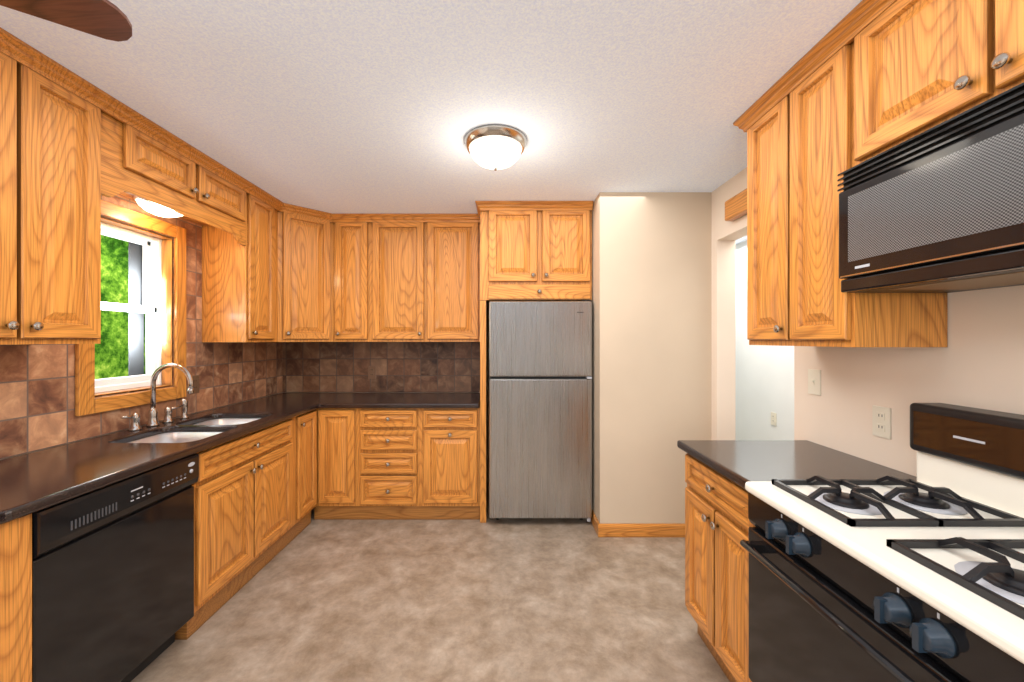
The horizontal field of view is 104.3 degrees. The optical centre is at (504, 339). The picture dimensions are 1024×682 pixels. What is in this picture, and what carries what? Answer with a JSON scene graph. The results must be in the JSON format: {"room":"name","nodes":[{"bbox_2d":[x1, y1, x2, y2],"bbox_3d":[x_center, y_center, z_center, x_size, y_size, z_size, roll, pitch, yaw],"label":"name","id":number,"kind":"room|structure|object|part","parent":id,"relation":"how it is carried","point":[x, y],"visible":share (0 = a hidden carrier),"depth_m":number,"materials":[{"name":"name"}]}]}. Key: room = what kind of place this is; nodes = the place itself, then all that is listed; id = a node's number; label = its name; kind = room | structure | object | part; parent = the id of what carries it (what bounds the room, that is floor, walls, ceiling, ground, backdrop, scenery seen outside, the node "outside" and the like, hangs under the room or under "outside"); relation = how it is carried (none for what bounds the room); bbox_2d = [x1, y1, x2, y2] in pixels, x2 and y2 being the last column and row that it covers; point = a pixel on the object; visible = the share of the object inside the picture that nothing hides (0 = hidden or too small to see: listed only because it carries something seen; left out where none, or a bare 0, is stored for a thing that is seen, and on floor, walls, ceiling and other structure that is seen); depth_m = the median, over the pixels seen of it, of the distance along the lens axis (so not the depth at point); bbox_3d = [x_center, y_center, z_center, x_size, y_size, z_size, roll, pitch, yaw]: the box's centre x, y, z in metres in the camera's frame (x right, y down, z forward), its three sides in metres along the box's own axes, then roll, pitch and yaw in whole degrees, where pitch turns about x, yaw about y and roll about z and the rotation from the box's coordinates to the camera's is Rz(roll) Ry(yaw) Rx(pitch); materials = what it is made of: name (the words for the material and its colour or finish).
{"room":"kitchen","nodes":[
{"label":"kitchen","id":0,"kind":"room"},
{"bbox_2d":[0,222,279,459],"bbox_3d":[-2.135,0.175,0.610,0.150,2.450,6.420,0,0,0],"label":"wall","id":1,"kind":"structure","parent":0,"point":[161,360],"depth_m":2.44,"materials":[{"name":"brown tile"}]},
{"bbox_2d":[75,200,185,415],"bbox_3d":[-2.113,-0.170,2.210,0.174,1.070,0.640,0,0,0],"label":"window","id":2,"kind":"structure","parent":1,"relation":"in","point":[87,402],"depth_m":2.37,"materials":[{"name":"brown wood"}]},
{"bbox_2d":[0,194,281,458],"bbox_3d":[-2.053,-0.142,2.373,0.010,1.255,2.567,0,0,0],"label":"tile","id":3,"kind":"structure","parent":1,"relation":"attached to","point":[37,396],"depth_m":2.11,"materials":[{"name":"tile"}]},
{"bbox_2d":[190,375,198,393],"bbox_3d":[-2.044,0.295,2.620,0.007,0.118,0.072,0,0,0],"label":"electrical outlet plate","id":4,"kind":"object","parent":3,"relation":"attached to","point":[196,383],"visible":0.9,"depth_m":2.63,"materials":[{"name":"brown plastic"}]},
{"bbox_2d":[282,376,489,392],"bbox_3d":[-0.767,0.175,3.745,2.885,2.450,0.150,0,0,0],"label":"wall","id":5,"kind":"structure","parent":0,"point":[382,392],"depth_m":3.67,"materials":[{"name":"brown tile"}]},
{"bbox_2d":[282,342,479,391],"bbox_3d":[-1.120,0.251,3.663,1.856,0.468,0.010,0,0,0],"label":"tile","id":6,"kind":"structure","parent":5,"relation":"attached to","point":[400,366],"depth_m":3.66,"materials":[{"name":"tile"}]},
{"bbox_2d":[368,366,375,378],"bbox_3d":[-1.223,0.300,3.654,0.072,0.118,0.007,0,0,0],"label":"outlet","id":7,"kind":"object","parent":6,"relation":"attached to","point":[371,372],"visible":1,"depth_m":3.65,"materials":[{"name":"brown plastic"}]},
{"bbox_2d":[131,499,729,681],"bbox_3d":[0.500,1.430,1.300,5.800,0.060,8.200,0,0,0],"label":"floor","id":8,"kind":"structure","parent":0,"point":[536,600],"depth_m":2.04,"materials":[{"name":"plastic"}]},
{"bbox_2d":[32,454,198,681],"bbox_3d":[-1.722,0.965,1.532,0.603,0.870,0.631,0,0,0],"label":"dishwasher","id":9,"kind":"object","parent":8,"relation":"on","point":[112,582],"visible":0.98,"depth_m":1.47,"materials":[{"name":"black"}]},
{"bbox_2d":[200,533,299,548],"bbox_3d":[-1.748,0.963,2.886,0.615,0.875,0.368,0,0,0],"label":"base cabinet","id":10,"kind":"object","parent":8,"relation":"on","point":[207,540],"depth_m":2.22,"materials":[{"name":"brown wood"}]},
{"bbox_2d":[440,393,487,522],"bbox_3d":[-0.422,0.963,3.357,0.464,0.875,0.615,0,0,0],"label":"base cabinet","id":11,"kind":"object","parent":8,"relation":"on","point":[465,501],"depth_m":3.05,"materials":[{"name":"brown wood"}]},
{"bbox_2d":[0,393,483,532],"bbox_3d":[-1.122,0.504,2.373,1.849,0.038,2.566,0,0,0],"label":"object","id":12,"kind":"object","parent":11,"relation":"on","point":[341,456],"depth_m":2.78,"materials":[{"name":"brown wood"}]},
{"bbox_2d":[120,363,193,428],"bbox_3d":[-1.887,0.308,2.261,0.255,0.355,0.444,0,0,0],"label":"faucet","id":13,"kind":"object","parent":12,"relation":"on","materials":[{"name":"silver metal"}]},
{"bbox_2d":[132,417,255,440],"bbox_3d":[-1.703,0.603,2.257,0.455,0.184,0.785,0,0,0],"label":"sink","id":14,"kind":"object","parent":12,"relation":"in","point":[214,424],"depth_m":2.25,"materials":[{"name":"silver metal"}]},
{"bbox_3d":[-0.168,0.550,3.354,0.045,1.700,0.628,0,0,0],"label":"fridge panel","id":15,"kind":"part","parent":11,"relation":"part of","materials":[{"name":"brown wood"}]},
{"bbox_2d":[489,300,591,521],"bbox_3d":[0.268,0.549,3.306,0.775,1.701,0.648,0,0,0],"label":"refrigerator","id":16,"kind":"object","parent":8,"relation":"on","point":[540,410],"visible":1,"depth_m":2.98,"materials":[{"name":"grey metal"}]},
{"bbox_3d":[0.268,-0.006,3.021,0.775,0.568,0.072,0,0,0],"label":"door","id":17,"kind":"part","parent":16,"relation":"part of","materials":[{"name":"metal"}]},
{"bbox_3d":[0.268,0.820,3.021,0.775,1.051,0.072,0,0,0],"label":"door","id":18,"kind":"part","parent":16,"relation":"part of","materials":[{"name":"metal"}]},
{"bbox_2d":[677,440,916,681],"bbox_3d":[1.144,0.943,1.636,0.646,0.915,0.588,0,0,0],"label":"base cabinet","id":19,"kind":"object","parent":8,"relation":"on","point":[719,474],"visible":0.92,"depth_m":1.59,"materials":[{"name":"brown wood"}]},
{"bbox_2d":[677,440,916,493],"bbox_3d":[1.149,0.504,1.636,0.635,0.038,0.588,0,0,0],"label":"countertop","id":20,"kind":"structure","parent":19,"relation":"on","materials":[{"name":"black stone"}]},
{"bbox_2d":[740,403,1023,681],"bbox_3d":[1.112,0.805,0.959,0.704,1.190,0.761,0,0,0],"label":"range","id":21,"kind":"object","parent":8,"relation":"on","point":[893,579],"visible":1,"depth_m":1.01,"materials":[{"name":"black"}]},
{"bbox_3d":[0.787,0.658,0.959,0.054,0.026,0.657,0,0,0],"label":"handle","id":22,"kind":"part","parent":21,"relation":"part of","materials":[{"name":"black metal"}]},
{"bbox_3d":[1.409,0.289,0.959,0.109,0.158,0.761,0,0,0],"label":"backguard panel","id":23,"kind":"part","parent":21,"relation":"part of","materials":[{"name":"black"}]},
{"bbox_3d":[1.354,0.290,0.959,0.003,0.110,0.717,0,0,0],"label":"backguard glass","id":24,"kind":"part","parent":21,"relation":"part of","materials":[{"name":"black"}]},
{"bbox_2d":[0,0,861,244],"bbox_3d":[0.500,-1.080,1.300,5.800,0.060,8.200,0,0,0],"label":"ceiling","id":25,"kind":"structure","parent":0,"point":[358,106],"depth_m":1.64,"materials":[{"name":"white paint"}]},
{"bbox_2d":[0,35,111,344],"bbox_3d":[-1.893,-0.506,1.420,0.326,1.047,0.600,0,0,0],"label":"upper cabinet","id":26,"kind":"object","parent":25,"relation":"hanging from","point":[74,147],"depth_m":1.51,"materials":[{"name":"brown wood"}]},
{"bbox_2d":[0,0,131,41],"bbox_3d":[-1.400,-0.874,0.630,0.892,0.351,0.892,0,0,12],"label":"ceiling fan","id":27,"kind":"object","parent":25,"relation":"hanging from","point":[106,19],"visible":1,"depth_m":0.91,"materials":[{"name":"brown wood"}]},
{"bbox_2d":[112,103,251,226],"bbox_3d":[-1.893,-0.900,2.202,0.326,0.260,0.965,0,0,0],"label":"upper cabinet","id":28,"kind":"object","parent":25,"relation":"hanging from","point":[149,165],"depth_m":2.08,"materials":[{"name":"brown wood"}]},
{"bbox_2d":[133,196,182,217],"bbox_3d":[-1.900,-0.728,2.215,0.250,0.080,0.250,0,0,0],"label":"ceiling light","id":29,"kind":"object","parent":28,"relation":"attached to","point":[154,209],"visible":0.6,"depth_m":2.15,"materials":[{"name":"white glass"}]},
{"bbox_3d":[-0.694,-1.018,2.218,2.724,0.061,2.268,0,0,0],"label":"crown","id":30,"kind":"part","parent":28,"relation":"part of","materials":[{"name":"brown wood"}]},
{"bbox_2d":[202,187,279,341],"bbox_3d":[-1.893,-0.506,2.873,0.326,1.047,0.375,0,0,0],"label":"upper cabinet","id":31,"kind":"object","parent":25,"relation":"hanging from","point":[241,265],"depth_m":2.68,"materials":[{"name":"brown wood"}]},
{"bbox_2d":[280,203,331,341],"bbox_3d":[-1.754,-0.506,3.364,0.608,1.047,0.608,0,0,0],"label":"upper cabinet","id":32,"kind":"object","parent":25,"relation":"hanging from","point":[305,233],"depth_m":3.19,"materials":[{"name":"brown wood"}]},
{"bbox_2d":[332,215,371,341],"bbox_3d":[-1.294,-0.506,3.503,0.312,1.047,0.326,0,0,0],"label":"upper cabinet","id":33,"kind":"object","parent":25,"relation":"hanging from","point":[351,234],"depth_m":3.34,"materials":[{"name":"brown wood"}]},
{"bbox_2d":[372,215,427,341],"bbox_3d":[-0.904,-0.506,3.503,0.468,1.047,0.326,0,0,0],"label":"upper cabinet","id":34,"kind":"object","parent":25,"relation":"hanging from","point":[399,242],"depth_m":3.34,"materials":[{"name":"brown wood"}]},
{"bbox_2d":[428,215,479,341],"bbox_3d":[-0.432,-0.506,3.503,0.476,1.047,0.326,0,0,0],"label":"upper cabinet","id":35,"kind":"object","parent":25,"relation":"hanging from","point":[453,240],"depth_m":3.34,"materials":[{"name":"brown wood"}]},
{"bbox_2d":[464,124,526,170],"bbox_3d":[-0.050,-0.971,2.100,0.330,0.157,0.330,0,0,0],"label":"ceiling light","id":36,"kind":"object","parent":25,"relation":"attached to","point":[495,147],"visible":1,"depth_m":2.00,"materials":[{"name":"white glass"}]},
{"bbox_3d":[-0.050,-0.962,2.100,0.272,0.091,0.272,0,0,0],"label":"glass","id":37,"kind":"part","parent":36,"relation":"part of","materials":[{"name":"white glass"}]},
{"bbox_2d":[480,203,592,305],"bbox_3d":[0.239,-0.667,3.351,0.858,0.725,0.632,0,0,0],"label":"upper cabinet","id":38,"kind":"object","parent":25,"relation":"hanging from","point":[529,251],"depth_m":3.04,"materials":[{"name":"brown wood"}]},
{"bbox_2d":[591,192,711,522],"bbox_3d":[1.137,0.175,3.325,0.925,2.450,0.990,0,0,0],"label":"wall","id":39,"kind":"structure","parent":0,"point":[651,301],"depth_m":2.83,"materials":[{"name":"beige paint"}]},
{"bbox_2d":[590,509,684,536],"bbox_3d":[1.065,1.354,3.008,0.809,0.092,0.384,0,0,0],"label":"baseboard","id":40,"kind":"structure","parent":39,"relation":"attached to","point":[639,529],"depth_m":2.82,"materials":[{"name":"brown wood"}]},
{"bbox_2d":[735,240,793,439],"bbox_3d":[2.615,0.175,2.950,0.130,2.450,4.700,0,0,0],"label":"wall","id":41,"kind":"structure","parent":0,"point":[764,381],"depth_m":3.99,"materials":[{"name":"paint"}]},
{"bbox_2d":[771,412,775,425],"bbox_3d":[2.545,0.750,3.770,0.007,0.118,0.072,0,0,0],"label":"outlet","id":42,"kind":"object","parent":41,"relation":"attached to","point":[773,418],"visible":1,"depth_m":3.77,"materials":[{"name":"beige plastic"}]},
{"bbox_2d":[712,167,1023,476],"bbox_3d":[1.535,0.175,0.115,0.130,2.450,5.430,0,0,0],"label":"wall","id":43,"kind":"structure","parent":0,"point":[978,362],"depth_m":1.55,"materials":[{"name":"beige paint"}]},
{"bbox_2d":[725,188,746,220],"bbox_3d":[1.439,-0.825,2.245,0.058,0.130,0.630,0,0,0],"label":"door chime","id":44,"kind":"structure","parent":43,"relation":"attached to","point":[735,207],"depth_m":2.43,"materials":[{"name":"brown wood"}]},
{"bbox_2d":[741,84,780,345],"bbox_3d":[1.303,-0.502,1.746,0.326,1.055,0.287,0,0,0],"label":"upper cabinet","id":45,"kind":"object","parent":43,"relation":"attached to","point":[762,126],"depth_m":1.75,"materials":[{"name":"brown wood"}]},
{"bbox_2d":[808,369,820,394],"bbox_3d":[1.462,0.200,1.885,0.013,0.118,0.072,0,0,0],"label":"switch plate","id":46,"kind":"object","parent":43,"relation":"attached to","point":[814,381],"visible":1,"depth_m":1.88,"materials":[{"name":"beige plastic"}]},
{"bbox_2d":[781,24,947,346],"bbox_3d":[1.303,-0.502,1.460,0.326,1.055,0.286,0,0,0],"label":"upper cabinet","id":47,"kind":"object","parent":43,"relation":"attached to","point":[815,311],"depth_m":1.42,"materials":[{"name":"brown wood"}]},
{"bbox_2d":[872,405,890,438],"bbox_3d":[1.465,0.320,1.548,0.007,0.118,0.072,0,0,0],"label":"electrical outlet plate","id":48,"kind":"object","parent":43,"relation":"attached to","point":[881,421],"visible":1,"depth_m":1.54,"materials":[{"name":"beige plastic"}]},
{"bbox_2d":[849,0,1023,168],"bbox_3d":[1.303,-0.798,0.936,0.326,0.465,0.762,0,0,0],"label":"upper cabinet","id":49,"kind":"object","parent":43,"relation":"attached to","point":[862,81],"depth_m":1.09,"materials":[{"name":"brown wood"}]},
{"bbox_2d":[837,82,1023,292],"bbox_3d":[1.282,-0.354,0.935,0.369,0.402,0.755,0,0,0],"label":"microwave","id":50,"kind":"object","parent":49,"relation":"attached to","point":[938,208],"visible":0.98,"depth_m":1.01,"materials":[{"name":"black"}]},
{"label":"outside","id":51,"kind":"structure","parent":0,"visible":0},
{"bbox_2d":[95,235,145,378],"bbox_3d":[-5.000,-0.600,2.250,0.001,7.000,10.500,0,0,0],"label":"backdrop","id":52,"kind":"structure","parent":51,"point":[111,355],"depth_m":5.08,"materials":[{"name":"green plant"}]}
]}

